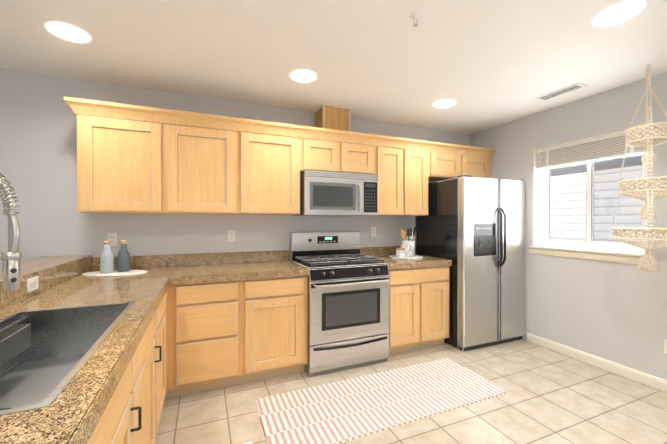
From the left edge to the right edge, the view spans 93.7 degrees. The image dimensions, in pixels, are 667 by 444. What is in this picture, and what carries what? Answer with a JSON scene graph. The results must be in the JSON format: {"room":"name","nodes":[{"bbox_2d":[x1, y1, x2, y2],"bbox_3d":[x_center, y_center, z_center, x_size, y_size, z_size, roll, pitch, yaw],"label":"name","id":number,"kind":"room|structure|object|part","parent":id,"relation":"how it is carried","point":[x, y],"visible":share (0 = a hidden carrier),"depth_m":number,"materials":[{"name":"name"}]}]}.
{"room":"kitchen","nodes":[
{"label":"kitchen","id":0,"kind":"room"},
{"bbox_2d":[0,69,469,265],"bbox_3d":[-1.698,0.074,2.771,7.860,2.450,0.160,0,0,-23],"label":"wall","id":1,"kind":"structure","parent":0,"point":[38,143],"depth_m":2.59,"materials":[{"name":"grey paint"}]},
{"bbox_2d":[107,232,117,245],"bbox_3d":[-1.850,0.144,2.616,0.072,0.116,0.009,0,0,-23],"label":"electrical outlet","id":2,"kind":"object","parent":1,"relation":"attached to","point":[112,237],"visible":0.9,"depth_m":2.62,"materials":[{"name":"white plastic"}]},
{"bbox_2d":[72,108,167,213],"bbox_3d":[-1.655,-0.436,2.509,0.558,0.730,0.350,0,0,-23],"label":"upper cabinet","id":3,"kind":"object","parent":1,"relation":"attached to","point":[134,159],"depth_m":2.35,"materials":[{"name":"brown wood"}]},
{"bbox_2d":[164,116,239,214],"bbox_3d":[-1.140,-0.437,2.724,0.558,0.730,0.350,0,0,-23],"label":"upper cabinet","id":4,"kind":"object","parent":1,"relation":"attached to","point":[202,161],"depth_m":2.57,"materials":[{"name":"brown wood"}]},
{"bbox_2d":[227,230,234,241],"bbox_3d":[-0.973,0.133,2.982,0.072,0.116,0.009,0,0,-23],"label":"electrical outlet","id":5,"kind":"object","parent":1,"relation":"attached to","point":[230,235],"visible":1,"depth_m":2.98,"materials":[{"name":"white plastic"}]},
{"bbox_2d":[92,246,400,268],"bbox_3d":[-0.504,0.337,3.170,3.190,0.100,0.022,0,0,-23],"label":"backsplash","id":6,"kind":"structure","parent":1,"relation":"attached to","point":[279,255],"depth_m":2.90,"materials":[{"name":"brown stone"}]},
{"bbox_2d":[240,128,303,214],"bbox_3d":[-0.626,-0.437,2.938,0.557,0.730,0.350,0,0,-23],"label":"upper cabinet","id":7,"kind":"object","parent":1,"relation":"attached to","point":[271,161],"depth_m":2.79,"materials":[{"name":"brown wood"}]},
{"bbox_2d":[312,105,351,139],"bbox_3d":[-0.012,-0.978,3.246,0.304,0.347,0.250,0,0,-23],"label":"cover","id":8,"kind":"object","parent":1,"relation":"attached to","point":[330,121],"depth_m":3.12,"materials":[{"name":"brown wood"}]},
{"bbox_3d":[-0.036,-0.831,3.163,4.164,0.100,0.386,0,0,-23],"label":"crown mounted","id":9,"kind":"part","parent":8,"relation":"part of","materials":[{"name":"brown wood"}]},
{"bbox_2d":[304,132,379,175],"bbox_3d":[-0.001,-0.641,3.198,0.796,0.324,0.350,0,0,-23],"label":"upper cabinet","id":10,"kind":"object","parent":1,"relation":"attached to","point":[321,153],"depth_m":3.05,"materials":[{"name":"brown wood"}]},
{"bbox_2d":[293,170,377,215],"bbox_3d":[0.022,-0.270,3.148,0.763,0.411,0.461,0,0,-23],"label":"microwave","id":11,"kind":"object","parent":10,"relation":"attached to","point":[326,193],"visible":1,"depth_m":2.96,"materials":[{"name":"silver metal"}]},
{"bbox_2d":[371,227,375,236],"bbox_3d":[0.457,0.116,3.579,0.072,0.116,0.009,0,0,-23],"label":"electrical outlet","id":12,"kind":"object","parent":1,"relation":"attached to","point":[373,231],"visible":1,"depth_m":3.58,"materials":[{"name":"white plastic"}]},
{"bbox_2d":[377,144,431,215],"bbox_3d":[0.681,-0.439,3.483,0.680,0.730,0.350,0,0,-23],"label":"upper cabinet","id":13,"kind":"object","parent":1,"relation":"attached to","point":[405,169],"depth_m":3.33,"materials":[{"name":"brown wood"}]},
{"bbox_2d":[432,148,492,181],"bbox_3d":[1.436,-0.656,3.797,0.958,0.300,0.350,0,0,-23],"label":"upper cabinet","id":14,"kind":"object","parent":1,"relation":"attached to","point":[447,164],"depth_m":3.63,"materials":[{"name":"brown wood"}]},
{"bbox_2d":[0,0,666,134],"bbox_3d":[-0.397,-1.200,-0.353,7.860,0.120,6.920,0,0,-23],"label":"ceiling","id":15,"kind":"structure","parent":0,"point":[486,64],"depth_m":2.11,"materials":[{"name":"white paint"}]},
{"bbox_2d":[44,21,91,43],"bbox_3d":[-1.605,-1.145,1.895,0.220,0.007,0.220,0,0,-23],"label":"recessed light","id":16,"kind":"object","parent":15,"relation":"in","point":[66,32],"visible":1,"depth_m":1.89,"materials":[{"name":"white plastic"}]},
{"bbox_2d":[289,69,316,82],"bbox_3d":[-0.239,-1.147,2.465,0.220,0.007,0.220,0,0,-23],"label":"recessed light","id":17,"kind":"object","parent":15,"relation":"in","point":[303,76],"visible":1,"depth_m":2.47,"materials":[{"name":"white plastic"}]},
{"bbox_2d":[410,12,420,26],"bbox_3d":[0.455,-1.119,1.736,0.060,0.056,0.060,0,0,-23],"label":"sprinkler","id":18,"kind":"object","parent":15,"relation":"attached to","point":[415,15],"visible":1,"depth_m":1.73,"materials":[{"name":"white metal"}]},
{"bbox_2d":[432,99,455,107],"bbox_3d":[1.078,-1.149,3.047,0.220,0.007,0.220,0,0,-23],"label":"recessed light","id":19,"kind":"object","parent":15,"relation":"in","point":[444,103],"visible":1,"depth_m":3.03,"materials":[{"name":"white plastic"}]},
{"bbox_2d":[535,83,587,100],"bbox_3d":[2.007,-1.147,2.768,0.130,0.007,0.360,0,0,-23],"label":"ceiling vent","id":20,"kind":"object","parent":15,"relation":"in","point":[567,89],"visible":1,"depth_m":2.74,"materials":[{"name":"white metal"}]},
{"bbox_2d":[592,0,645,26],"bbox_3d":[1.565,-1.144,1.722,0.220,0.007,0.220,0,0,-23],"label":"recessed light","id":21,"kind":"object","parent":15,"relation":"in","point":[615,14],"visible":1,"depth_m":1.72,"materials":[{"name":"white plastic"}]},
{"bbox_2d":[611,64,666,271],"bbox_3d":[2.305,-0.395,2.289,0.410,1.508,0.408,0,0,-23],"label":"macrame hanging","id":22,"kind":"object","parent":15,"relation":"hanging from","point":[647,136],"visible":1,"depth_m":2.24,"materials":[{"name":"beige fabric"}]},
{"bbox_2d":[155,339,666,443],"bbox_3d":[-0.397,1.370,-0.344,7.860,0.120,6.920,0,0,-23],"label":"floor","id":23,"kind":"structure","parent":0,"point":[551,397],"depth_m":2.18,"materials":[{"name":"beige tile"}]},
{"bbox_2d":[88,337,159,443],"bbox_3d":[-1.014,0.975,1.023,0.615,0.660,1.200,0,0,-23],"label":"base cabinet","id":24,"kind":"object","parent":23,"relation":"on","point":[133,416],"depth_m":1.19,"materials":[{"name":"brown wood"}]},
{"bbox_2d":[0,265,175,443],"bbox_3d":[-1.002,0.425,1.025,0.620,0.060,3.598,0,0,-23],"label":"countertop","id":25,"kind":"structure","parent":24,"relation":"on","point":[75,416],"depth_m":0.93,"materials":[{"name":"brown stone"}]},
{"bbox_2d":[0,173,23,292],"bbox_3d":[-1.167,0.102,1.006,0.286,0.586,0.140,0,0,-23],"label":"faucet","id":26,"kind":"object","parent":25,"relation":"on","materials":[{"name":"silver metal"}]},
{"bbox_2d":[0,265,91,308],"bbox_3d":[-1.426,0.820,0.849,0.260,0.970,3.598,0,0,-23],"label":"backsplash","id":27,"kind":"structure","parent":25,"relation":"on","point":[51,281],"depth_m":1.81,"materials":[{"name":"brown stone"}]},
{"bbox_2d":[27,276,38,292],"bbox_3d":[-1.599,0.331,1.665,0.009,0.072,0.116,0,0,-23],"label":"outlet","id":28,"kind":"object","parent":27,"relation":"attached to","point":[32,283],"visible":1,"depth_m":1.66,"materials":[{"name":"white plastic"}]},
{"bbox_2d":[0,255,91,296],"bbox_3d":[-1.436,0.305,0.844,0.320,0.060,3.598,0,0,-23],"label":"countertop","id":29,"kind":"structure","parent":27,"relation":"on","point":[43,267],"depth_m":2.02,"materials":[{"name":"brown stone"}]},
{"bbox_2d":[0,301,135,416],"bbox_3d":[-0.996,0.505,1.018,0.445,0.224,0.940,0,0,-23],"label":"sink","id":30,"kind":"object","parent":25,"relation":"in","point":[41,350],"depth_m":1.35,"materials":[{"name":"grey metal"}]},
{"bbox_2d":[82,270,147,276],"bbox_3d":[-1.646,0.385,2.361,0.430,0.009,0.295,0,0,-23],"label":"oval tray","id":31,"kind":"object","parent":25,"relation":"on","point":[114,273],"visible":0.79,"depth_m":2.31,"materials":[{"name":"white ceramic"}]},
{"bbox_2d":[100,241,113,273],"bbox_3d":[-1.698,0.261,2.344,0.082,0.238,0.082,0,0,-23],"label":"bottle","id":32,"kind":"object","parent":31,"relation":"on","point":[106,261],"visible":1,"depth_m":2.32,"materials":[{"name":"grey ceramic"}]},
{"bbox_2d":[117,240,129,271],"bbox_3d":[-1.618,0.261,2.410,0.082,0.238,0.082,0,0,-23],"label":"bottle","id":33,"kind":"object","parent":31,"relation":"on","point":[123,260],"visible":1,"depth_m":2.38,"materials":[{"name":"blue ceramic"}]},
{"bbox_2d":[144,293,167,418],"bbox_3d":[-1.358,0.877,1.849,0.615,0.850,0.590,0,0,-23],"label":"base cabinet","id":34,"kind":"object","parent":23,"relation":"on","point":[159,327],"depth_m":2.01,"materials":[{"name":"brown wood"}]},
{"bbox_2d":[168,273,308,397],"bbox_3d":[-0.826,0.874,2.682,1.088,0.850,0.678,0,0,-23],"label":"base cabinet","id":35,"kind":"object","parent":23,"relation":"on","point":[221,334],"depth_m":2.40,"materials":[{"name":"brown wood"}]},
{"bbox_2d":[168,261,307,284],"bbox_3d":[-0.808,0.419,2.707,1.033,0.060,0.643,0,0,-23],"label":"countertop","id":36,"kind":"structure","parent":35,"relation":"on","point":[230,270],"depth_m":2.52,"materials":[{"name":"brown stone"}]},
{"bbox_2d":[290,231,389,376],"bbox_3d":[0.050,0.700,2.999,0.766,1.195,0.710,0,0,-23],"label":"stove","id":37,"kind":"object","parent":23,"relation":"on","point":[347,305],"visible":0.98,"depth_m":2.76,"materials":[{"name":"silver metal"}]},
{"bbox_2d":[255,358,506,443],"bbox_3d":[0.380,1.294,2.326,1.802,0.012,0.642,0,0,-23],"label":"runner mat","id":38,"kind":"object","parent":23,"relation":"on","point":[342,411],"visible":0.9,"depth_m":2.23,"materials":[{"name":"multicoloured fabric"}]},
{"bbox_2d":[387,265,451,354],"bbox_3d":[0.733,0.871,3.358,0.763,0.850,0.630,0,0,-23],"label":"base cabinet","id":39,"kind":"object","parent":23,"relation":"on","point":[418,298],"depth_m":3.07,"materials":[{"name":"brown wood"}]},
{"bbox_2d":[377,253,451,268],"bbox_3d":[0.736,0.416,3.350,0.763,0.060,0.643,0,0,-23],"label":"countertop","id":40,"kind":"structure","parent":39,"relation":"on","point":[426,262],"depth_m":3.09,"materials":[{"name":"brown stone"}]},
{"bbox_2d":[389,255,422,259],"bbox_3d":[0.783,0.379,3.396,0.364,0.014,0.364,0,0,-23],"label":"round tray","id":41,"kind":"object","parent":40,"relation":"on","point":[408,258],"visible":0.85,"depth_m":3.28,"materials":[{"name":"white ceramic"}]},
{"bbox_2d":[396,248,404,256],"bbox_3d":[0.716,0.324,3.335,0.098,0.095,0.098,0,0,-23],"label":"canister","id":42,"kind":"object","parent":41,"relation":"on","point":[400,252],"visible":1,"depth_m":3.29,"materials":[{"name":"white ceramic"}]},
{"bbox_2d":[400,227,416,256],"bbox_3d":[0.813,0.212,3.421,0.191,0.318,0.165,0,0,-23],"label":"utensil crock","id":43,"kind":"object","parent":41,"relation":"on","point":[408,245],"visible":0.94,"depth_m":3.37,"materials":[{"name":"white ceramic"}]},
{"bbox_2d":[416,175,524,351],"bbox_3d":[1.562,0.412,3.573,0.885,1.768,0.812,0,0,-23],"label":"fridge","id":44,"kind":"object","parent":23,"relation":"on","point":[471,228],"visible":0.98,"depth_m":3.24,"materials":[{"name":"silver metal"}]},
{"bbox_2d":[470,71,666,379],"bbox_3d":[3.156,0.080,1.134,0.160,2.450,6.600,0,0,-23],"label":"wall","id":45,"kind":"structure","parent":0,"point":[615,312],"depth_m":2.84,"materials":[{"name":"grey paint"}]},
{"bbox_2d":[534,130,648,252],"bbox_3d":[2.394,-0.257,2.946,0.151,1.031,0.937,0,0,-23],"label":"window","id":46,"kind":"structure","parent":45,"relation":"in","point":[542,210],"depth_m":2.96,"materials":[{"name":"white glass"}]},
{"bbox_2d":[537,131,644,192],"bbox_3d":[2.376,-0.381,2.938,0.050,0.778,0.915,0,0,-23],"label":"window blind","id":47,"kind":"object","parent":46,"relation":"attached to","point":[602,148],"visible":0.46,"depth_m":2.92,"materials":[{"name":"white plastic"}]},
{"bbox_2d":[528,245,656,264],"bbox_3d":[2.360,0.300,2.934,0.125,0.092,1.035,0,0,-23],"label":"window sill","id":48,"kind":"structure","parent":45,"relation":"attached to","point":[610,256],"depth_m":2.86,"materials":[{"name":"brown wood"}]},
{"bbox_2d":[527,332,666,392],"bbox_3d":[3.230,1.261,0.735,0.014,0.090,5.800,0,0,-23],"label":"baseboard","id":49,"kind":"structure","parent":45,"relation":"attached to","point":[655,382],"depth_m":2.76,"materials":[{"name":"white wood"}]},
{"bbox_2d":[664,338,666,353],"bbox_3d":[2.551,0.950,2.369,0.009,0.116,0.072,0,0,-23],"label":"electrical outlet","id":50,"kind":"object","parent":45,"relation":"attached to","point":[665,346],"visible":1,"depth_m":2.39,"materials":[{"name":"white plastic"}]},
{"label":"outside","id":51,"kind":"structure","parent":0,"visible":0},
{"bbox_2d":[550,154,641,241],"bbox_3d":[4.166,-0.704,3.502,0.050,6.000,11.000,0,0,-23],"label":"window glass","id":52,"kind":"object","parent":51,"point":[578,204],"depth_m":4.60,"materials":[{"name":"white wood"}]}
]}

